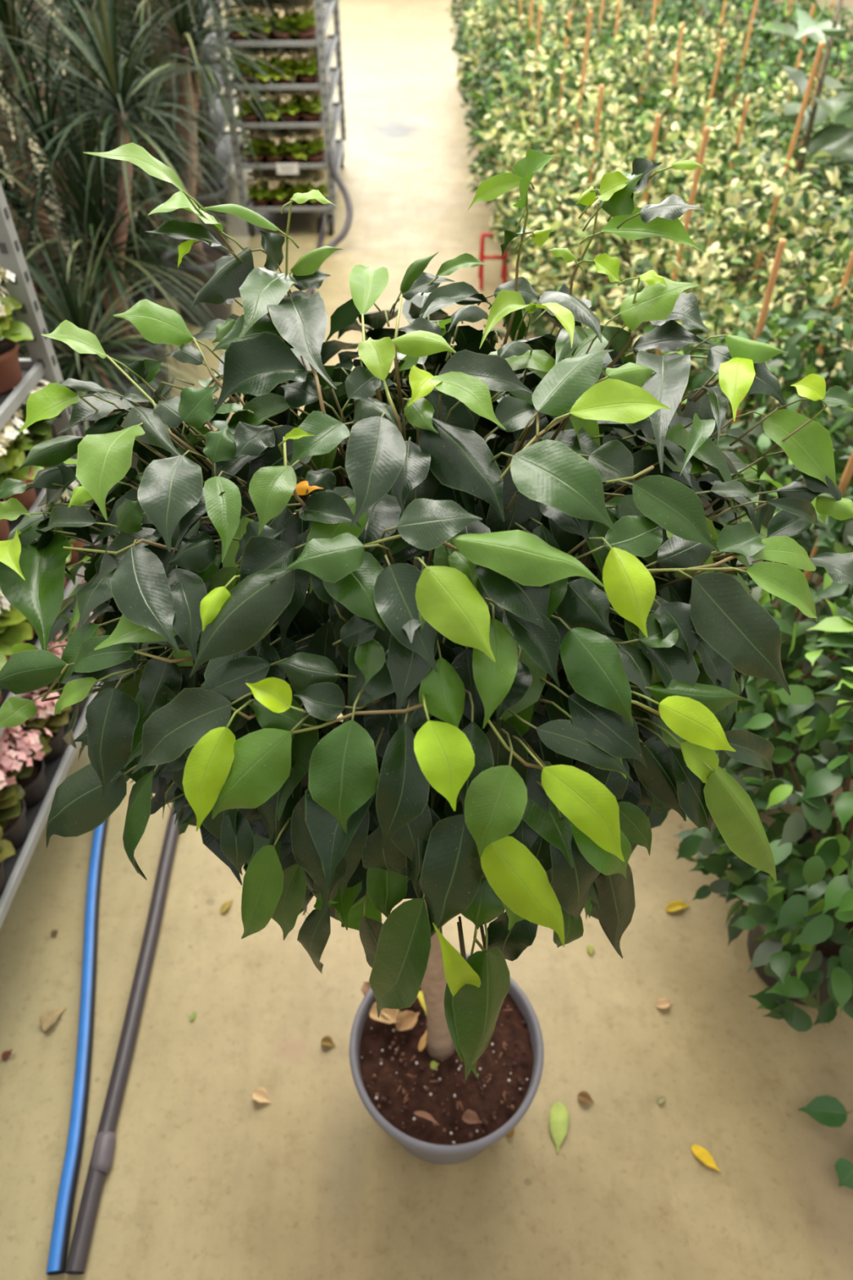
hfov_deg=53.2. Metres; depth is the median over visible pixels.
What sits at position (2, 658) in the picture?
kalanchoe
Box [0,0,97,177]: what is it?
dracaena
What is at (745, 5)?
fig
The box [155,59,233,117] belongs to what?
shelf
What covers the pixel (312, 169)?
kalanchoe
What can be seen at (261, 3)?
kalanchoe
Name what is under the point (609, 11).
fig
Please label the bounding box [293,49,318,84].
kalanchoe
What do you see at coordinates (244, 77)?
pot
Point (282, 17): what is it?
kalanchoe
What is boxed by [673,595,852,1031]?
leafy plant
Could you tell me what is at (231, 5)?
kalanchoe
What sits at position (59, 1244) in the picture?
hose
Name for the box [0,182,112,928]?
trolley
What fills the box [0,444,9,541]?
kalanchoe
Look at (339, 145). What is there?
shelf
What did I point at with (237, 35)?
pot
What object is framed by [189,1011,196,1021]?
fallen leaf
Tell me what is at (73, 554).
pot
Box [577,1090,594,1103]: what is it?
fallen leaf
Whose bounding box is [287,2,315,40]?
kalanchoe
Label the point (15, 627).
kalanchoe
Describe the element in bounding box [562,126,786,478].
fig
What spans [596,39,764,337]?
fig
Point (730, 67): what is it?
fig
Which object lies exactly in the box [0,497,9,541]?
pot
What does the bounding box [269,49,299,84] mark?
kalanchoe
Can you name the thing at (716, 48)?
fig
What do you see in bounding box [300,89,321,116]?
kalanchoe
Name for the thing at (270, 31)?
pot
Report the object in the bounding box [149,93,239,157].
shelf
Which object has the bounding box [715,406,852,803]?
fig
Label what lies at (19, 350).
dracaena
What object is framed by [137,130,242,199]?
shelf
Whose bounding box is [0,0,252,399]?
dracaena
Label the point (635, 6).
fig
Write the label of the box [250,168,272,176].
kalanchoe
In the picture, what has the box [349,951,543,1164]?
pot
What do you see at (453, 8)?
fig
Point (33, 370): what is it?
shelf
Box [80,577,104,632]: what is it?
kalanchoe
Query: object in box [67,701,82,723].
pot
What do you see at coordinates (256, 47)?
kalanchoe
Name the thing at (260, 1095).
fallen leaf
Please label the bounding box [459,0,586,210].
fig
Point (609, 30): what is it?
fig
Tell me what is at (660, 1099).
fallen leaf
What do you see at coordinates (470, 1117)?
dead leaf
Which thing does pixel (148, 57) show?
kalanchoe
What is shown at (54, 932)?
fallen leaf
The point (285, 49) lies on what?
kalanchoe
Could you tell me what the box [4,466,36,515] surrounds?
pot
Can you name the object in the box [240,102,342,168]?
shelf
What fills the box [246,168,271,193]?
kalanchoe
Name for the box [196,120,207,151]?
kalanchoe
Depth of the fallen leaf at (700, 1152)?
1.42 m
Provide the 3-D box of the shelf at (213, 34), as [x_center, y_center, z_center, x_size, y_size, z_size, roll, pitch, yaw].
[-1.380,-3.222,4.673,0.464,0.023,1.304,-2,44,-2]
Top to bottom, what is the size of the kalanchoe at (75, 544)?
0.213 m
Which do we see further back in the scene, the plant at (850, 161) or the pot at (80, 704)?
the plant at (850, 161)
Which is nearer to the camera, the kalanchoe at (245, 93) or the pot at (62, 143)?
the kalanchoe at (245, 93)
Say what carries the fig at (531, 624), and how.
on the floor
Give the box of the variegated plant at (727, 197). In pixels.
[632,41,852,452]
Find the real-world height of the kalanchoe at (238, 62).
0.152 m
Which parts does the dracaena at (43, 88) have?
stem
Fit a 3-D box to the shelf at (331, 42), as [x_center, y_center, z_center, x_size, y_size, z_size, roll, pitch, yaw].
[-0.735,-3.083,4.529,0.464,0.023,1.304,-1,44,-1]
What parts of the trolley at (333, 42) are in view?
post, post, post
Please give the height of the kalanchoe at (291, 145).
0.144 m
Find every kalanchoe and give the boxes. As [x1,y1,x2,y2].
[0,266,33,394]
[0,412,44,515]
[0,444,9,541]
[0,587,32,661]
[0,650,6,702]
[0,723,52,808]
[0,744,32,848]
[0,826,14,893]
[10,379,56,480]
[20,686,71,763]
[29,624,37,637]
[35,527,72,591]
[41,630,82,723]
[44,480,84,568]
[49,611,102,653]
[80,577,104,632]
[116,0,144,32]
[129,42,152,75]
[139,0,164,32]
[149,39,166,72]
[150,120,171,152]
[155,164,173,191]
[156,84,171,112]
[165,122,178,152]
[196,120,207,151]
[199,157,218,166]
[200,164,213,179]
[223,2,249,40]
[226,0,251,38]
[230,48,255,84]
[232,0,254,31]
[232,90,262,123]
[235,46,256,80]
[236,46,259,72]
[237,130,267,164]
[238,90,261,117]
[242,128,266,157]
[244,3,272,40]
[244,175,271,207]
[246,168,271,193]
[248,0,275,38]
[248,49,276,84]
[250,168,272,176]
[251,0,275,31]
[253,46,280,79]
[255,90,281,122]
[257,46,283,71]
[259,89,280,117]
[261,129,287,164]
[265,173,290,206]
[266,128,285,156]
[267,128,286,149]
[267,168,292,196]
[268,2,296,40]
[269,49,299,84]
[270,0,297,37]
[274,46,300,79]
[275,89,302,122]
[277,89,302,116]
[280,131,306,163]
[282,128,307,152]
[284,173,309,206]
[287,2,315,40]
[288,168,311,186]
[291,0,315,36]
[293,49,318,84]
[295,0,315,22]
[296,46,318,79]
[297,89,322,122]
[298,168,311,177]
[299,129,324,163]
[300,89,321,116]
[302,172,328,206]
[304,128,324,153]
[305,168,328,194]
[310,168,328,189]
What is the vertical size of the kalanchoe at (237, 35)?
0.147 m
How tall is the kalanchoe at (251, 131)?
0.146 m
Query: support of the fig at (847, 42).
on the floor
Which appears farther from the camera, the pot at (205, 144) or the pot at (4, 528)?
the pot at (205, 144)
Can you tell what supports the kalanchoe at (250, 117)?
on the trolley at (333, 42)
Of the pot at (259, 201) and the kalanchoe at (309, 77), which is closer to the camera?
the kalanchoe at (309, 77)
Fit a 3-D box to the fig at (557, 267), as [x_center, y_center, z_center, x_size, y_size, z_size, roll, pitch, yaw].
[0.600,-1.027,2.631,0.681,1.038,0.692,13,45,13]
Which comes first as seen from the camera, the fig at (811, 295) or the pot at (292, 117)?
the fig at (811, 295)
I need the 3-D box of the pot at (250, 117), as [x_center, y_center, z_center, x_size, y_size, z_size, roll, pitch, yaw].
[-0.873,-2.571,4.205,0.096,0.039,0.096,31,52,28]
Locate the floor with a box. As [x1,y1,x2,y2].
[0,0,852,1279]
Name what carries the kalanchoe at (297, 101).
on the trolley at (333, 42)
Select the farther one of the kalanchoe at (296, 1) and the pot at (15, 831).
the kalanchoe at (296, 1)
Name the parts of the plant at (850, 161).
pot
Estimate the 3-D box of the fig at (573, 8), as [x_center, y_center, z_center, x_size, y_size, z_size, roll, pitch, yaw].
[1.008,-4.350,5.947,0.636,1.212,0.718,28,51,26]
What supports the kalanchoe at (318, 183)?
on the trolley at (333, 42)
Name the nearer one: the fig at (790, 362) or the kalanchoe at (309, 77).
the fig at (790, 362)
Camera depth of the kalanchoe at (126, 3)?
4.05 m
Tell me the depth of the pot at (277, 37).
3.95 m
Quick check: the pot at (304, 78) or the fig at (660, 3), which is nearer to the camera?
the pot at (304, 78)
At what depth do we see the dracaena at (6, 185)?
3.28 m
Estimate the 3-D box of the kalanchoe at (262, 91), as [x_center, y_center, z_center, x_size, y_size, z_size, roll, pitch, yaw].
[-0.766,-2.699,4.260,0.131,0.146,0.129,24,49,22]
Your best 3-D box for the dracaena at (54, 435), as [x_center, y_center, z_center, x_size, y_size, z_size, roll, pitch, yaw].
[-1.462,-1.264,2.623,1.030,1.390,1.042,-2,44,-2]
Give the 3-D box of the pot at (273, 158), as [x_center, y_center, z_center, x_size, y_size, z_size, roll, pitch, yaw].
[-0.771,-2.443,4.333,0.094,0.038,0.094,0,44,0]
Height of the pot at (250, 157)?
0.039 m
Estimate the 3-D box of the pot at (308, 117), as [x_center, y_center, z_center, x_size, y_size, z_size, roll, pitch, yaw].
[-0.567,-2.577,4.211,0.096,0.039,0.096,0,44,0]
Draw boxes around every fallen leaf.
[1,1048,12,1060]
[39,1007,66,1031]
[50,929,57,936]
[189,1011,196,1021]
[220,899,232,914]
[252,1087,271,1103]
[320,1035,335,1046]
[506,1128,515,1137]
[549,1101,568,1155]
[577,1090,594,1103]
[586,945,594,956]
[655,997,672,1008]
[657,1095,666,1103]
[665,900,691,911]
[691,1144,721,1173]
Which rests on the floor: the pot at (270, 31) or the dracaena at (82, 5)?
the dracaena at (82, 5)
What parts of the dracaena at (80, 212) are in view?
stem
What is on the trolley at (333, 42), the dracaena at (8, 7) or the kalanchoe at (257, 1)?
the kalanchoe at (257, 1)
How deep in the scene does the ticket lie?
4.29 m
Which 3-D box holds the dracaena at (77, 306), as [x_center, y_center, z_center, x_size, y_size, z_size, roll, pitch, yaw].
[-1.030,-0.886,2.605,0.722,0.871,0.750,-6,44,-7]
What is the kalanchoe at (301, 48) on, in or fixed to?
on the trolley at (333, 42)
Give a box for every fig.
[0,142,852,1164]
[446,0,533,79]
[448,0,555,117]
[449,0,496,48]
[453,0,537,92]
[453,0,576,176]
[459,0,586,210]
[466,6,599,246]
[466,12,641,278]
[488,9,644,333]
[497,84,675,331]
[508,114,751,367]
[518,0,594,60]
[523,0,608,115]
[534,0,642,75]
[547,0,647,130]
[552,0,673,176]
[559,0,711,244]
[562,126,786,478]
[581,0,653,52]
[584,22,728,266]
[591,0,675,94]
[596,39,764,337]
[616,0,709,107]
[618,95,822,371]
[626,0,733,167]
[643,238,852,603]
[644,0,770,191]
[646,0,739,84]
[662,0,808,212]
[671,0,784,106]
[702,0,848,278]
[702,229,852,505]
[709,59,852,280]
[712,0,842,142]
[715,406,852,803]
[730,0,820,108]
[746,17,852,221]
[762,0,852,109]
[775,228,852,441]
[777,367,852,658]
[790,78,852,263]
[822,38,852,167]
[825,164,852,251]
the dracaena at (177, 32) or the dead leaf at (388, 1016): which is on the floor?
the dracaena at (177, 32)
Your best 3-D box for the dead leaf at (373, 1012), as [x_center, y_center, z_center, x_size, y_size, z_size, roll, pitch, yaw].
[-0.060,0.592,1.356,0.064,0.029,0.041,0,44,0]
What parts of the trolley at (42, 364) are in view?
post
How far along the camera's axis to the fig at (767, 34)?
4.74 m
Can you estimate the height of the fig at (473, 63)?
1.252 m
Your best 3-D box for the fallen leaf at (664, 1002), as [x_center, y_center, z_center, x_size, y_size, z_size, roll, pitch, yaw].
[0.448,0.682,1.598,0.034,0.012,0.020,0,44,0]
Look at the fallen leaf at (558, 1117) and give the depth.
1.45 m
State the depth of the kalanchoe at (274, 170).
4.48 m
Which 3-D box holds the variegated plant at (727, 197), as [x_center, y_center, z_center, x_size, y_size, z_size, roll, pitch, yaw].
[0.982,-1.066,2.554,0.694,1.201,0.680,-24,49,-23]
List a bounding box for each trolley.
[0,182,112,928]
[89,0,246,220]
[211,0,346,235]
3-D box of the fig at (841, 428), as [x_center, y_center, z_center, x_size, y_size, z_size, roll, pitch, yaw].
[1.171,-0.439,1.884,0.646,1.230,0.729,25,50,24]
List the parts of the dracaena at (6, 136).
stem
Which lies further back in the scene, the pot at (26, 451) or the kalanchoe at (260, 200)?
the kalanchoe at (260, 200)
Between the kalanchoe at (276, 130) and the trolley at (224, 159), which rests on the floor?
the trolley at (224, 159)
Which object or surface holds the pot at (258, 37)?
on the kalanchoe at (260, 11)
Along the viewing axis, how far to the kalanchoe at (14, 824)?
1.50 m
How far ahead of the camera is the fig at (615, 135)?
2.85 m
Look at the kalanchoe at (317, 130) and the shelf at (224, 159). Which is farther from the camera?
the shelf at (224, 159)
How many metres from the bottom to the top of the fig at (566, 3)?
1.203 m
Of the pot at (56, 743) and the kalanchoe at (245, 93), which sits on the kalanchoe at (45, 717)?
the pot at (56, 743)
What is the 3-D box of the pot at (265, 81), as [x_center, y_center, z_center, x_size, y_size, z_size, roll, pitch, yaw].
[-0.771,-2.688,4.096,0.098,0.039,0.098,28,51,26]
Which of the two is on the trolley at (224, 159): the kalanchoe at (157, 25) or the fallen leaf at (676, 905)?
the kalanchoe at (157, 25)
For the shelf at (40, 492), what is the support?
attached to the trolley at (42, 364)
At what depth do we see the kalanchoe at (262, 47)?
4.10 m
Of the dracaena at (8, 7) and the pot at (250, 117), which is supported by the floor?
the dracaena at (8, 7)
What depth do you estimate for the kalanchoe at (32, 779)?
1.56 m
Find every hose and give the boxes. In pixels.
[45,817,108,1275]
[64,211,326,1275]
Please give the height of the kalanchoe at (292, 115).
0.145 m
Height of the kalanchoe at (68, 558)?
0.189 m
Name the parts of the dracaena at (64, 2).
stem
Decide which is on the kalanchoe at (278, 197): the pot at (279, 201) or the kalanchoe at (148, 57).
the pot at (279, 201)
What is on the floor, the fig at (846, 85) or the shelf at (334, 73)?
the fig at (846, 85)
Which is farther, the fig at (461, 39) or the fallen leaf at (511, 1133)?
the fig at (461, 39)
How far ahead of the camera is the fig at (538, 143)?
3.20 m
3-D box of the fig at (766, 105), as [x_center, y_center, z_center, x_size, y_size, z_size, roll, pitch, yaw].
[1.503,-2.088,3.682,0.625,1.104,0.638,28,50,26]
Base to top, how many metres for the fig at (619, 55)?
1.109 m
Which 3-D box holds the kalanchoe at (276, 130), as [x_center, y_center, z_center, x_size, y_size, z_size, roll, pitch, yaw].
[-0.777,-2.563,4.383,0.121,0.143,0.136,24,49,23]
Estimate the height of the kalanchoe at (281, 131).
0.144 m
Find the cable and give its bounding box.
[309,46,352,294]
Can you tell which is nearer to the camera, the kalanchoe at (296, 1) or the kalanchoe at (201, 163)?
the kalanchoe at (296, 1)
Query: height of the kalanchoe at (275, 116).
0.139 m
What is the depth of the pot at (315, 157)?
4.31 m
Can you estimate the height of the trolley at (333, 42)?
1.850 m
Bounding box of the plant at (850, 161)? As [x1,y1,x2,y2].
[804,60,852,415]
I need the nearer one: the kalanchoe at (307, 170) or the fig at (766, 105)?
the fig at (766, 105)
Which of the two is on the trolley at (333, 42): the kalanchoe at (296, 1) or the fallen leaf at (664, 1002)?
the kalanchoe at (296, 1)
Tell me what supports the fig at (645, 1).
on the floor
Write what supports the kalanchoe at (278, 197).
on the trolley at (333, 42)
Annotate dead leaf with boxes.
[360,981,374,998]
[368,1001,401,1023]
[381,1008,398,1023]
[395,1010,419,1031]
[413,1111,439,1125]
[417,991,426,1016]
[417,1030,426,1051]
[430,1060,439,1069]
[462,1109,482,1124]
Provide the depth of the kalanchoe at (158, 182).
4.58 m
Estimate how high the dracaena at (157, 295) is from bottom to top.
1.293 m
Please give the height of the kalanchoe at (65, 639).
0.191 m
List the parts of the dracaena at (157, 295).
stem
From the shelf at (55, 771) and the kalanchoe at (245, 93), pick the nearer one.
the shelf at (55, 771)
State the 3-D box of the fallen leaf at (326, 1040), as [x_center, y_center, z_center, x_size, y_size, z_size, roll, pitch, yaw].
[-0.179,0.729,1.549,0.027,0.014,0.018,0,44,0]
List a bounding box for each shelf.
[0,358,44,431]
[0,533,101,737]
[0,681,103,928]
[7,456,73,532]
[116,0,222,39]
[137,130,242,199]
[145,28,227,80]
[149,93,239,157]
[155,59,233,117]
[224,0,335,47]
[230,34,337,90]
[235,66,339,128]
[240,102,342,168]
[246,138,343,212]
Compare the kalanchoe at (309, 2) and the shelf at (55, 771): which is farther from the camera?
the kalanchoe at (309, 2)
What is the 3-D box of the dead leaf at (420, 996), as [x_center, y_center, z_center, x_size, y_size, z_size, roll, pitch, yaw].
[-0.003,0.585,1.379,0.016,0.007,0.042,-17,47,-17]
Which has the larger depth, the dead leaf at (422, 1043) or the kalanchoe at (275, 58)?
the kalanchoe at (275, 58)
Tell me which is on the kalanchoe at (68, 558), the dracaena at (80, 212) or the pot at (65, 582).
the pot at (65, 582)
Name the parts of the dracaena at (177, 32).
stem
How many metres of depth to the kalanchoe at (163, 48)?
4.18 m
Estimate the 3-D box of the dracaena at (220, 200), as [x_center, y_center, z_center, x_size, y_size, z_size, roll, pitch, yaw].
[-1.174,-2.842,3.760,1.252,2.081,1.012,31,52,28]
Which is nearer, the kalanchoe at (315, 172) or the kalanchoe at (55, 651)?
the kalanchoe at (55, 651)
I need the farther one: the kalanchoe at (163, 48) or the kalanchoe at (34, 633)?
the kalanchoe at (163, 48)
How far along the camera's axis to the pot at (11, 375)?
1.47 m
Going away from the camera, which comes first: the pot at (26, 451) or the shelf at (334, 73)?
the pot at (26, 451)
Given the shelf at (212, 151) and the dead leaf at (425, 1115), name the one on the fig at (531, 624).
the dead leaf at (425, 1115)
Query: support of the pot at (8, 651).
on the kalanchoe at (15, 627)
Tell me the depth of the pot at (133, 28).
4.09 m
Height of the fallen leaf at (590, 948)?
0.007 m
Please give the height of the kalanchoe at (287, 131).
0.145 m
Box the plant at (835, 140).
[698,0,852,358]
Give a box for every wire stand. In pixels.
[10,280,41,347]
[478,232,508,288]
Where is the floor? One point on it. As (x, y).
(206, 1180)
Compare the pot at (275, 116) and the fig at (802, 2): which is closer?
the pot at (275, 116)
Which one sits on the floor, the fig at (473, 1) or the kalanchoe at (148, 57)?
the fig at (473, 1)
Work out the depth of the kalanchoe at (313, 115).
4.16 m
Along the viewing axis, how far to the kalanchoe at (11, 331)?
1.46 m
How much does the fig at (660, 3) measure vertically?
0.917 m
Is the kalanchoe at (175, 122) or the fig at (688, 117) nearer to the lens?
the fig at (688, 117)
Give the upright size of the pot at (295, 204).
0.039 m
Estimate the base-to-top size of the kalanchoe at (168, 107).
0.147 m
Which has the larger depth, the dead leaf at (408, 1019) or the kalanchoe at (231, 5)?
the kalanchoe at (231, 5)
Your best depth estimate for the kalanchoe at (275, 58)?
4.19 m
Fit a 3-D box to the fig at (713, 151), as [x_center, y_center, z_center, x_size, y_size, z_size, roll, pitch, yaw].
[0.993,-1.320,2.978,0.652,0.977,0.641,13,46,14]
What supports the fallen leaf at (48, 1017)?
on the floor
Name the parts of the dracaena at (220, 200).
stem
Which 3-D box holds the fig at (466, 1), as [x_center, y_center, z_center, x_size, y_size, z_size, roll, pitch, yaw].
[0.487,-5.295,7.120,0.629,0.943,0.619,10,45,10]
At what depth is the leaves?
1.44 m
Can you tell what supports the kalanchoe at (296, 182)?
on the trolley at (333, 42)
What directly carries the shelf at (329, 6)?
attached to the trolley at (333, 42)
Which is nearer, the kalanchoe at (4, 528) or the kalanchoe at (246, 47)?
the kalanchoe at (4, 528)
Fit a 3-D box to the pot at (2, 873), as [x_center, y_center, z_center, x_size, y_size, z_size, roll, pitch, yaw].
[-0.781,0.412,1.481,0.105,0.068,0.105,12,45,12]
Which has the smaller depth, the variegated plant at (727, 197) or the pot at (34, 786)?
the pot at (34, 786)
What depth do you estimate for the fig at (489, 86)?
3.95 m
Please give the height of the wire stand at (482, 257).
0.231 m
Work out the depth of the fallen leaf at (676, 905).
1.74 m
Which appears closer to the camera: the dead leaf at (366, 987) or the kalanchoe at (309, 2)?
the dead leaf at (366, 987)
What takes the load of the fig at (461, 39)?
on the floor
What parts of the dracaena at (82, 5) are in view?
stem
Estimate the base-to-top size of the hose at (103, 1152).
0.034 m
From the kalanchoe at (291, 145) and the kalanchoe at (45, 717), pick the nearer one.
the kalanchoe at (45, 717)
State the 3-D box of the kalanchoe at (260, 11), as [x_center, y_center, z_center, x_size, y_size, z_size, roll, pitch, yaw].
[-0.770,-2.850,3.941,0.132,0.143,0.127,1,44,1]
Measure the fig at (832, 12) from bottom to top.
1.014 m
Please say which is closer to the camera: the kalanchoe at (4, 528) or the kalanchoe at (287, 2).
the kalanchoe at (4, 528)
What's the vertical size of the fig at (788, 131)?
1.140 m
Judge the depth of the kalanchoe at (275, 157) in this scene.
4.29 m
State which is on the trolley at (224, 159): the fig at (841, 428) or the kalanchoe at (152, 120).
the kalanchoe at (152, 120)
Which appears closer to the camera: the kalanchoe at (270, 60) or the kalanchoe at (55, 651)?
the kalanchoe at (55, 651)
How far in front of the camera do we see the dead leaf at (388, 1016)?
1.36 m
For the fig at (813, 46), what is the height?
1.240 m
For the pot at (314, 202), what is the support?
on the kalanchoe at (318, 183)
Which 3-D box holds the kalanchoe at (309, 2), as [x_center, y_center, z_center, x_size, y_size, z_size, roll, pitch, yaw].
[-0.570,-2.935,4.023,0.144,0.151,0.128,15,46,15]
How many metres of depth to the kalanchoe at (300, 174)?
4.47 m
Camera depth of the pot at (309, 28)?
4.05 m
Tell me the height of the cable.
0.853 m
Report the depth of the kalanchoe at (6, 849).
1.46 m
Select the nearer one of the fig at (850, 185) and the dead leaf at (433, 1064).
the dead leaf at (433, 1064)
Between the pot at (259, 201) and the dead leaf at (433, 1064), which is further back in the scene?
the pot at (259, 201)
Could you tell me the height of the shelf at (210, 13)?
0.023 m
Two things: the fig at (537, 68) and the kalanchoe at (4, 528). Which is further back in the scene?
the fig at (537, 68)
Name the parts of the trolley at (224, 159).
post, post, post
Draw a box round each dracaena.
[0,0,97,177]
[0,0,111,392]
[0,0,209,284]
[0,0,234,374]
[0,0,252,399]
[0,52,129,438]
[0,62,109,341]
[0,208,203,471]
[0,216,76,378]
[3,0,205,221]
[24,0,235,298]
[34,0,317,326]
[66,0,298,245]
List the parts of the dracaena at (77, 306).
stem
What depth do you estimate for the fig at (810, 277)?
2.12 m
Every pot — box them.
[0,337,22,394]
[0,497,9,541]
[0,797,28,848]
[0,860,6,893]
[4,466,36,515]
[4,640,24,661]
[22,758,47,808]
[24,433,52,480]
[42,724,66,763]
[57,142,75,177]
[63,577,66,591]
[65,537,84,568]
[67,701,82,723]
[127,22,143,32]
[196,142,207,151]
[229,30,248,40]
[234,74,254,84]
[240,111,258,123]
[244,153,263,164]
[250,31,271,40]
[250,195,267,207]
[254,28,272,38]
[255,73,274,84]
[260,111,278,122]
[265,153,283,164]
[270,195,288,206]
[272,30,292,40]
[278,73,297,84]
[281,111,300,122]
[284,152,302,163]
[289,196,306,206]
[294,30,315,40]
[298,74,317,84]
[302,26,315,36]
[302,111,320,122]
[306,151,324,163]
[309,196,327,206]
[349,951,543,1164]
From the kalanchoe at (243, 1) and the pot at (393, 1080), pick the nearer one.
the pot at (393, 1080)
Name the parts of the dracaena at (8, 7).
stem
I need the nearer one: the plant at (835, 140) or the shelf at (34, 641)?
the shelf at (34, 641)
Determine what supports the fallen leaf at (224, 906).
on the floor
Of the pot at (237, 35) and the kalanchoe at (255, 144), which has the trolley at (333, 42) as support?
the kalanchoe at (255, 144)
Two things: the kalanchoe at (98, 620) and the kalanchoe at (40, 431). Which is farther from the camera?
the kalanchoe at (98, 620)
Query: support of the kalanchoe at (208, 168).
on the trolley at (224, 159)
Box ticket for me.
[275,163,298,174]
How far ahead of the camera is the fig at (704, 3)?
4.83 m
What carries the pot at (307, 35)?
on the kalanchoe at (304, 22)
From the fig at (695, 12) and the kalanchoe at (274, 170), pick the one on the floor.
the fig at (695, 12)
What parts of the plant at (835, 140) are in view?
pot, stem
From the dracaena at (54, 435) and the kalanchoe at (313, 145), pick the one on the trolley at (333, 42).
the kalanchoe at (313, 145)
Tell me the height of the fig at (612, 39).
0.968 m
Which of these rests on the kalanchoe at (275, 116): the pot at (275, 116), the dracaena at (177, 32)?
the pot at (275, 116)
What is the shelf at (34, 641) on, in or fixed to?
attached to the trolley at (42, 364)

